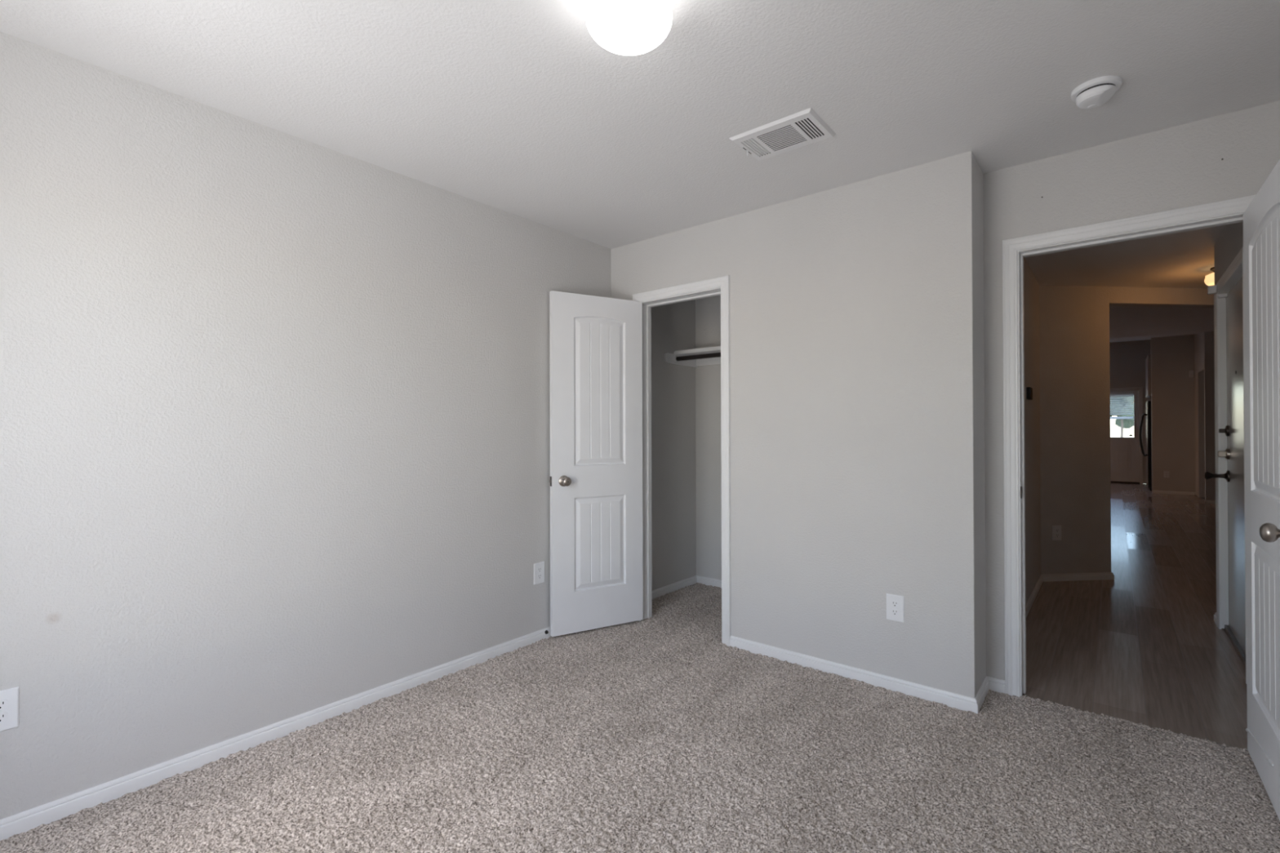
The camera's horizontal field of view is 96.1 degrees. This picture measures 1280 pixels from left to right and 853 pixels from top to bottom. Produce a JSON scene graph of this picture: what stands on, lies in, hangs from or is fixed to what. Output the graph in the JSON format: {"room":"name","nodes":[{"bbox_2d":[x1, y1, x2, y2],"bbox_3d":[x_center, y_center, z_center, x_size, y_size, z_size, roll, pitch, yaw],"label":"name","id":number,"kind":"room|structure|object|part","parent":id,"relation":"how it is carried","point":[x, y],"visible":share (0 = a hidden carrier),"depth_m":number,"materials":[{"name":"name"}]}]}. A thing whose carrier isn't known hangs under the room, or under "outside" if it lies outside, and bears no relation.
{"room":"empty bedroom","nodes":[
{"label":"empty bedroom","id":0,"kind":"room"},
{"bbox_2d":[0,31,696,819],"bbox_3d":[-0.982,0.026,2.986,0.114,2.440,4.578,0,0,39],"label":"wall","id":1,"kind":"structure","parent":0,"point":[274,435],"depth_m":2.23,"materials":[{"name":"beige paint"}]},
{"bbox_2d":[0,686,18,731],"bbox_3d":[-1.929,0.859,1.735,0.008,0.121,0.079,0,0,39],"label":"wall outlet","id":2,"kind":"object","parent":1,"relation":"attached to","point":[9,698],"visible":1,"depth_m":1.75,"materials":[{"name":"white plastic"}]},
{"bbox_2d":[0,711,8,723],"bbox_3d":[-1.927,0.878,1.733,0.002,0.029,0.033,0,0,39],"label":"receptacle","id":3,"kind":"object","parent":2,"relation":"attached to","point":[3,715],"depth_m":1.74,"materials":[{"name":"white plastic"}]},
{"bbox_2d":[0,699,8,710],"bbox_3d":[-1.927,0.839,1.733,0.002,0.029,0.033,0,0,39],"label":"receptacle","id":4,"kind":"object","parent":2,"relation":"attached to","point":[3,703],"depth_m":1.74,"materials":[{"name":"white plastic"}]},
{"bbox_2d":[0,626,551,840],"bbox_3d":[-1.247,1.219,2.553,0.014,0.060,3.350,0,0,39],"label":"baseboard","id":5,"kind":"structure","parent":1,"relation":"attached to","point":[47,813],"depth_m":2.17,"materials":[{"name":"white paint"}]},
{"bbox_2d":[533,561,544,584],"bbox_3d":[-0.588,0.856,3.362,0.008,0.121,0.079,0,0,39],"label":"wall outlet","id":6,"kind":"object","parent":1,"relation":"attached to","point":[539,568],"visible":1,"depth_m":3.36,"materials":[{"name":"white plastic"}]},
{"bbox_2d":[537,573,542,579],"bbox_3d":[-0.586,0.876,3.361,0.002,0.029,0.033,0,0,39],"label":"receptacle","id":7,"kind":"object","parent":6,"relation":"attached to","point":[539,575],"depth_m":3.36,"materials":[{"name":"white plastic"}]},
{"bbox_2d":[537,567,542,572],"bbox_3d":[-0.586,0.837,3.361,0.002,0.029,0.033,0,0,39],"label":"receptacle","id":8,"kind":"object","parent":6,"relation":"attached to","point":[539,569],"depth_m":3.36,"materials":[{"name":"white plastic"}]},
{"bbox_2d":[652,575,696,599],"bbox_3d":[0.174,1.224,4.278,0.014,0.060,0.891,0,0,39],"label":"baseboard","id":9,"kind":"structure","parent":1,"relation":"attached to","point":[662,591],"depth_m":4.37,"materials":[{"name":"white paint"}]},
{"bbox_2d":[0,0,1279,248],"bbox_3d":[0.264,-1.252,1.967,3.348,0.100,4.584,0,0,39],"label":"ceiling","id":10,"kind":"structure","parent":0,"point":[514,107],"depth_m":2.00,"materials":[{"name":"paint"}]},
{"bbox_2d":[585,0,672,55],"bbox_3d":[-0.030,-1.127,1.574,0.237,0.154,0.237,0,0,39],"label":"ceiling lamp","id":11,"kind":"object","parent":10,"relation":"attached to","point":[621,27],"visible":1,"depth_m":1.53,"materials":[{"name":"white glass"}]},
{"bbox_2d":[728,107,835,160],"bbox_3d":[0.588,-1.184,2.379,0.355,0.033,0.254,0,0,39],"label":"ceiling vent","id":12,"kind":"object","parent":10,"relation":"in","point":[804,127],"visible":1,"depth_m":2.36,"materials":[{"name":"white metal"}]},
{"bbox_2d":[1071,75,1122,108],"bbox_3d":[1.622,-1.178,2.048,0.143,0.056,0.143,0,0,39],"label":"smoke detector","id":13,"kind":"object","parent":10,"relation":"attached to","point":[1093,93],"visible":1,"depth_m":2.02,"materials":[{"name":"white plastic"}]},
{"bbox_2d":[0,482,1279,852],"bbox_3d":[4.528,1.309,7.057,9.200,0.126,17.654,0,0,39],"label":"floor","id":14,"kind":"structure","parent":0,"point":[656,734],"depth_m":2.16,"materials":[{"name":"beige carpet"}]},
{"bbox_2d":[1138,400,1151,490],"bbox_3d":[10.550,0.379,11.514,0.873,1.775,0.880,0,0,39],"label":"refrigerator","id":15,"kind":"object","parent":14,"relation":"on","point":[1148,404],"visible":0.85,"depth_m":11.37,"materials":[{"name":"silver metal"}]},
{"bbox_3d":[10.084,0.168,11.535,0.129,0.864,0.038,0,0,39],"label":"handle","id":16,"kind":"part","parent":15,"relation":"part of","materials":[{"name":"black metal"}]},
{"bbox_3d":[10.449,0.353,11.881,0.004,1.700,0.429,0,0,39],"label":"panel","id":17,"kind":"part","parent":15,"relation":"part of","materials":[{"name":"silver metal"}]},
{"bbox_3d":[10.168,0.352,11.541,0.004,1.700,0.425,0,0,39],"label":"panel","id":18,"kind":"part","parent":15,"relation":"part of","materials":[{"name":"silver metal"}]},
{"bbox_3d":[10.188,0.352,11.525,0.046,1.712,0.433,0,0,39],"label":"door","id":19,"kind":"part","parent":15,"relation":"part of","materials":[{"name":"metal"}]},
{"bbox_2d":[695,295,721,579],"bbox_3d":[0.102,-0.146,4.992,5.011,2.800,0.114,0,0,39],"label":"wall","id":20,"kind":"structure","parent":0,"point":[708,310],"depth_m":4.55,"materials":[{"name":"beige paint"}]},
{"bbox_2d":[663,346,720,367],"bbox_3d":[1.088,-0.532,3.833,2.010,0.100,0.422,0,0,39],"label":"closet shelf","id":21,"kind":"object","parent":20,"relation":"attached to","point":[668,357],"visible":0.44,"depth_m":4.38,"materials":[{"name":"white paint"}]},
{"bbox_2d":[674,352,720,362],"bbox_3d":[1.044,-0.521,3.767,1.988,0.054,0.054,0,0,39],"label":"closet rod","id":22,"kind":"object","parent":21,"relation":"attached to","point":[677,358],"visible":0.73,"depth_m":4.26,"materials":[{"name":"black metal"}]},
{"bbox_2d":[696,575,721,588],"bbox_3d":[1.223,1.219,3.981,2.011,0.060,0.014,0,0,39],"label":"baseboard","id":23,"kind":"structure","parent":20,"relation":"attached to","point":[704,580],"depth_m":4.53,"materials":[{"name":"white paint"}]},
{"bbox_2d":[611,151,979,698],"bbox_3d":[0.665,0.023,3.225,2.125,2.440,0.114,0,0,39],"label":"wall","id":24,"kind":"structure","parent":0,"point":[854,385],"depth_m":2.83,"materials":[{"name":"beige paint"}]},
{"bbox_2d":[632,275,731,646],"bbox_3d":[0.270,0.195,3.540,0.714,2.105,0.130,0,0,39],"label":"door frame","id":25,"kind":"structure","parent":24,"relation":"attached to","point":[720,286],"depth_m":3.47,"materials":[{"name":"white paint"}]},
{"bbox_2d":[549,290,643,636],"bbox_3d":[-0.263,0.217,3.541,0.622,2.032,0.166,0,0,-30],"label":"door","id":26,"kind":"structure","parent":25,"relation":"attached to","point":[596,342],"depth_m":3.52,"materials":[{"name":"white paint"}]},
{"bbox_3d":[-0.436,0.323,3.385,0.065,0.065,0.065,0,0,-30],"label":"knob","id":27,"kind":"part","parent":26,"relation":"part of","materials":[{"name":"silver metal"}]},
{"bbox_2d":[729,635,977,714],"bbox_3d":[0.986,1.214,2.875,1.226,0.060,0.014,0,0,39],"label":"baseboard","id":28,"kind":"structure","parent":24,"relation":"attached to","point":[951,700],"depth_m":2.79,"materials":[{"name":"white paint"}]},
{"bbox_2d":[886,593,904,622],"bbox_3d":[1.198,0.853,2.705,0.079,0.121,0.008,0,0,39],"label":"wall outlet","id":29,"kind":"object","parent":24,"relation":"attached to","point":[895,603],"visible":1,"depth_m":2.70,"materials":[{"name":"white plastic"}]},
{"bbox_2d":[891,608,898,615],"bbox_3d":[1.197,0.872,2.703,0.033,0.029,0.002,0,0,39],"label":"receptacle","id":30,"kind":"object","parent":29,"relation":"attached to","point":[894,611],"depth_m":2.70,"materials":[{"name":"white plastic"}]},
{"bbox_2d":[891,600,898,607],"bbox_3d":[1.196,0.833,2.703,0.033,0.029,0.002,0,0,39],"label":"receptacle","id":31,"kind":"object","parent":29,"relation":"attached to","point":[894,603],"depth_m":2.70,"materials":[{"name":"white plastic"}]},
{"bbox_2d":[976,160,1040,688],"bbox_3d":[2.335,-0.159,3.664,0.124,2.800,2.686,0,0,39],"label":"wall","id":32,"kind":"structure","parent":0,"point":[1031,286],"depth_m":3.94,"materials":[{"name":"beige paint"}]},
{"bbox_2d":[974,675,989,712],"bbox_3d":[1.547,1.211,2.602,0.014,0.060,0.307,0,0,39],"label":"baseboard","id":33,"kind":"structure","parent":32,"relation":"attached to","point":[983,691],"depth_m":2.59,"materials":[{"name":"white paint"}]},
{"bbox_2d":[1026,386,1032,399],"bbox_3d":[2.703,-0.229,3.994,0.025,0.084,0.124,0,0,39],"label":"thermostat","id":34,"kind":"object","parent":32,"relation":"attached to","point":[1028,389],"visible":1,"depth_m":3.95,"materials":[{"name":"black plastic"}]},
{"bbox_2d":[1026,574,1043,617],"bbox_3d":[2.486,1.222,3.726,0.014,0.060,2.393,0,0,39],"label":"baseboard","id":35,"kind":"structure","parent":32,"relation":"attached to","point":[1037,586],"depth_m":4.16,"materials":[{"name":"white paint"}]},
{"bbox_2d":[1024,224,1226,288],"bbox_3d":[5.302,-1.180,4.027,4.125,0.044,6.557,0,0,39],"label":"ceiling","id":36,"kind":"structure","parent":0,"point":[1180,260],"depth_m":4.05,"materials":[{"name":"paint"}]},
{"bbox_2d":[1204,266,1214,285],"bbox_3d":[4.206,-1.082,4.163,0.180,0.145,0.180,0,0,39],"label":"lamp","id":37,"kind":"object","parent":36,"relation":"attached to","point":[1209,280],"visible":0.2,"depth_m":4.17,"materials":[{"name":"yellow glass"}]},
{"bbox_3d":[4.206,-1.063,4.163,0.180,0.107,0.180,0,0,39],"label":"lamp shade","id":38,"kind":"part","parent":37,"relation":"part of","materials":[{"name":"white"}]},
{"bbox_2d":[1039,284,1213,574],"bbox_3d":[5.580,-0.362,4.946,4.880,3.200,0.114,0,0,-6],"label":"wall","id":39,"kind":"structure","parent":0,"point":[1075,487],"depth_m":4.69,"materials":[{"name":"beige paint"}]},
{"bbox_2d":[1052,525,1061,540],"bbox_3d":[3.380,0.863,4.665,0.079,0.121,0.008,0,0,-5],"label":"wall outlet","id":40,"kind":"object","parent":39,"relation":"attached to","point":[1056,530],"visible":1,"depth_m":4.66,"materials":[{"name":"white plastic"}]},
{"bbox_2d":[1041,572,1114,582],"bbox_3d":[3.557,1.224,4.677,0.634,0.060,0.014,0,0,-6],"label":"baseboard","id":41,"kind":"structure","parent":39,"relation":"attached to","point":[1100,575],"depth_m":4.67,"materials":[{"name":"white paint"}]},
{"bbox_2d":[1109,339,1151,483],"bbox_3d":[10.053,-0.378,13.778,9.200,3.300,0.140,0,0,39],"label":"wall","id":42,"kind":"structure","parent":0,"point":[1127,359],"depth_m":12.89,"materials":[{"name":"beige paint"}]},
{"bbox_2d":[1110,394,1133,397],"bbox_3d":[10.775,-0.696,13.088,0.665,0.050,0.032,0,0,39],"label":"blind","id":43,"kind":"object","parent":42,"relation":"attached to","point":[1111,395],"depth_m":13.00,"materials":[{"name":"white plastic"}]},
{"bbox_2d":[1110,391,1138,482],"bbox_3d":[10.763,0.230,13.128,0.906,2.050,0.087,0,0,39],"label":"door","id":44,"kind":"structure","parent":42,"relation":"in","point":[1124,451],"depth_m":12.97,"materials":[{"name":"white paint"}]},
{"bbox_3d":[10.777,-0.196,13.086,0.661,0.050,0.026,0,0,39],"label":"rail","id":45,"kind":"part","parent":44,"relation":"part of","materials":[{"name":"white"}]},
{"bbox_3d":[10.900,0.714,13.004,0.290,0.600,0.012,0,0,39],"label":"raised panel","id":46,"kind":"part","parent":44,"relation":"part of","materials":[{"name":"white paint"}]},
{"bbox_3d":[10.789,-0.222,13.100,0.735,0.987,0.010,0,0,39],"label":"glazing frame","id":47,"kind":"part","parent":44,"relation":"part of","materials":[{"name":"white paint"}]},
{"bbox_2d":[1110,386,1142,484],"bbox_3d":[10.796,0.202,13.153,1.039,2.149,0.156,0,0,39],"label":"door frame","id":48,"kind":"structure","parent":42,"relation":"attached to","point":[1140,389],"depth_m":12.81,"materials":[{"name":"white paint"}]},
{"bbox_2d":[982,100,1279,679],"bbox_3d":[2.011,-0.165,2.497,1.109,2.800,0.114,0,0,39],"label":"wall","id":49,"kind":"structure","parent":0,"point":[1182,166],"depth_m":2.49,"materials":[{"name":"beige paint"}]},
{"bbox_2d":[986,675,1004,693],"bbox_3d":[1.665,1.211,2.695,0.078,0.060,0.014,0,0,39],"label":"baseboard","id":50,"kind":"structure","parent":49,"relation":"attached to","point":[997,685],"depth_m":2.69,"materials":[{"name":"white paint"}]},
{"bbox_2d":[1002,194,1256,697],"bbox_3d":[2.071,0.184,2.436,0.890,2.105,0.130,0,0,39],"label":"door frame","id":51,"kind":"structure","parent":49,"relation":"attached to","point":[1228,211],"depth_m":2.65,"materials":[{"name":"white paint"}]},
{"bbox_3d":[1.755,0.304,2.650,0.004,0.057,0.036,0,0,39],"label":"strike plate","id":52,"kind":"part","parent":51,"relation":"part of","materials":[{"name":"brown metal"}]},
{"bbox_2d":[1243,159,1279,820],"bbox_3d":[2.067,0.207,1.873,0.166,2.022,0.786,0,0,39],"label":"door","id":53,"kind":"structure","parent":49,"relation":"in","point":[1261,219],"depth_m":1.94,"materials":[{"name":"white paint"}]},
{"bbox_3d":[1.827,0.306,1.653,0.065,0.065,0.065,0,0,39],"label":"knob","id":54,"kind":"part","parent":53,"relation":"part of","materials":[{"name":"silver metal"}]},
{"bbox_2d":[1145,354,1151,397],"bbox_3d":[10.523,-1.002,11.410,0.720,0.800,1.080,0,0,39],"label":"upper cabinet","id":55,"kind":"object","parent":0,"point":[1148,362],"visible":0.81,"depth_m":11.22,"materials":[{"name":"white wood"}]},
{"bbox_3d":[10.425,-0.999,11.841,0.020,0.794,0.535,0,0,39],"label":"cabinet door","id":56,"kind":"part","parent":55,"relation":"part of","materials":[{"name":"white wood"}]},
{"bbox_3d":[10.082,-1.000,11.425,0.020,0.794,0.535,0,0,39],"label":"cabinet door","id":57,"kind":"part","parent":55,"relation":"part of","materials":[{"name":"white wood"}]},
{"bbox_2d":[1109,306,1213,342],"bbox_3d":[5.678,-1.763,8.480,9.400,0.600,14.007,0,0,39],"label":"ceiling","id":58,"kind":"structure","parent":0,"point":[1126,323],"depth_m":8.15,"materials":[{"name":"paint"}]},
{"bbox_2d":[1151,334,1195,492],"bbox_3d":[10.055,-0.344,10.784,0.710,3.200,0.120,0,0,39],"label":"wall","id":59,"kind":"structure","parent":0,"point":[1172,357],"depth_m":10.77,"materials":[{"name":"beige paint"}]},
{"bbox_2d":[1152,489,1195,495],"bbox_3d":[9.972,1.238,10.760,0.595,0.060,0.014,0,0,39],"label":"baseboard","id":60,"kind":"structure","parent":59,"relation":"attached to","point":[1153,491],"depth_m":10.74,"materials":[{"name":"white paint"}]},
{"bbox_2d":[1189,370,1193,377],"bbox_3d":[10.148,-0.970,10.596,0.060,0.120,0.054,0,0,39],"label":"sensor","id":61,"kind":"object","parent":59,"relation":"attached to","point":[1191,372],"visible":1,"depth_m":10.58,"materials":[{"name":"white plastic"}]},
{"bbox_2d":[1194,331,1215,500],"bbox_3d":[10.665,-0.354,9.216,2.455,3.200,1.523,0,0,39],"label":"wall","id":62,"kind":"structure","parent":0,"point":[1204,345],"depth_m":9.43,"materials":[{"name":"beige paint"}]},
{"bbox_2d":[1204,500,1215,504],"bbox_3d":[10.175,1.226,8.619,2.469,0.060,0.014,0,0,39],"label":"baseboard","id":63,"kind":"structure","parent":62,"relation":"attached to","point":[1212,502],"depth_m":9.36,"materials":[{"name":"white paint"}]},
{"bbox_2d":[1213,222,1243,284],"bbox_3d":[3.125,-0.166,2.898,0.140,2.800,1.923,0,0,39],"label":"wall","id":64,"kind":"structure","parent":0,"point":[1228,244],"depth_m":3.27,"materials":[{"name":"beige paint"}]},
{"bbox_2d":[1213,612,1216,624],"bbox_3d":[3.643,1.218,3.636,0.014,0.060,0.147,0,0,39],"label":"baseboard","id":65,"kind":"structure","parent":64,"relation":"attached to","point":[1215,615],"depth_m":3.65,"materials":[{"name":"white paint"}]},
{"bbox_2d":[1207,284,1227,297],"bbox_3d":[3.520,-0.822,3.511,0.082,0.082,0.062,0,0,39],"label":"sensor","id":66,"kind":"object","parent":64,"relation":"attached to","point":[1211,289],"visible":1,"depth_m":3.51,"materials":[{"name":"white plastic"}]},
{"bbox_2d":[1204,276,1245,653],"bbox_3d":[3.267,0.206,3.177,0.150,2.015,0.914,0,0,39],"label":"door","id":67,"kind":"structure","parent":64,"relation":"in","point":[1233,430],"depth_m":3.26,"materials":[{"name":"white paint"}]},
{"bbox_3d":[3.499,0.299,3.494,0.105,0.072,0.072,0,0,39],"label":"knob","id":68,"kind":"part","parent":67,"relation":"part of","materials":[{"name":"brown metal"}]},
{"bbox_2d":[1213,246,1246,684],"bbox_3d":[3.315,0.187,3.138,0.156,2.117,1.044,0,0,39],"label":"door frame","id":69,"kind":"structure","parent":64,"relation":"attached to","point":[1234,272],"depth_m":3.52,"materials":[{"name":"white paint"}]},
{"label":"outside","id":70,"kind":"structure","parent":0,"visible":0},
{"bbox_3d":[23.437,1.643,32.520,60.000,0.380,45.700,0,0,39],"label":"ground","id":71,"kind":"structure","parent":70,"visible":0},
{"bbox_2d":[1110,395,1133,437],"bbox_3d":[27.359,-0.657,32.689,3.927,4.203,3.597,0,0,-2],"label":"tree","id":72,"kind":"object","parent":71,"relation":"on","point":[1122,423],"visible":0.12,"depth_m":32.71,"materials":[{"name":"green plant"}]}
]}

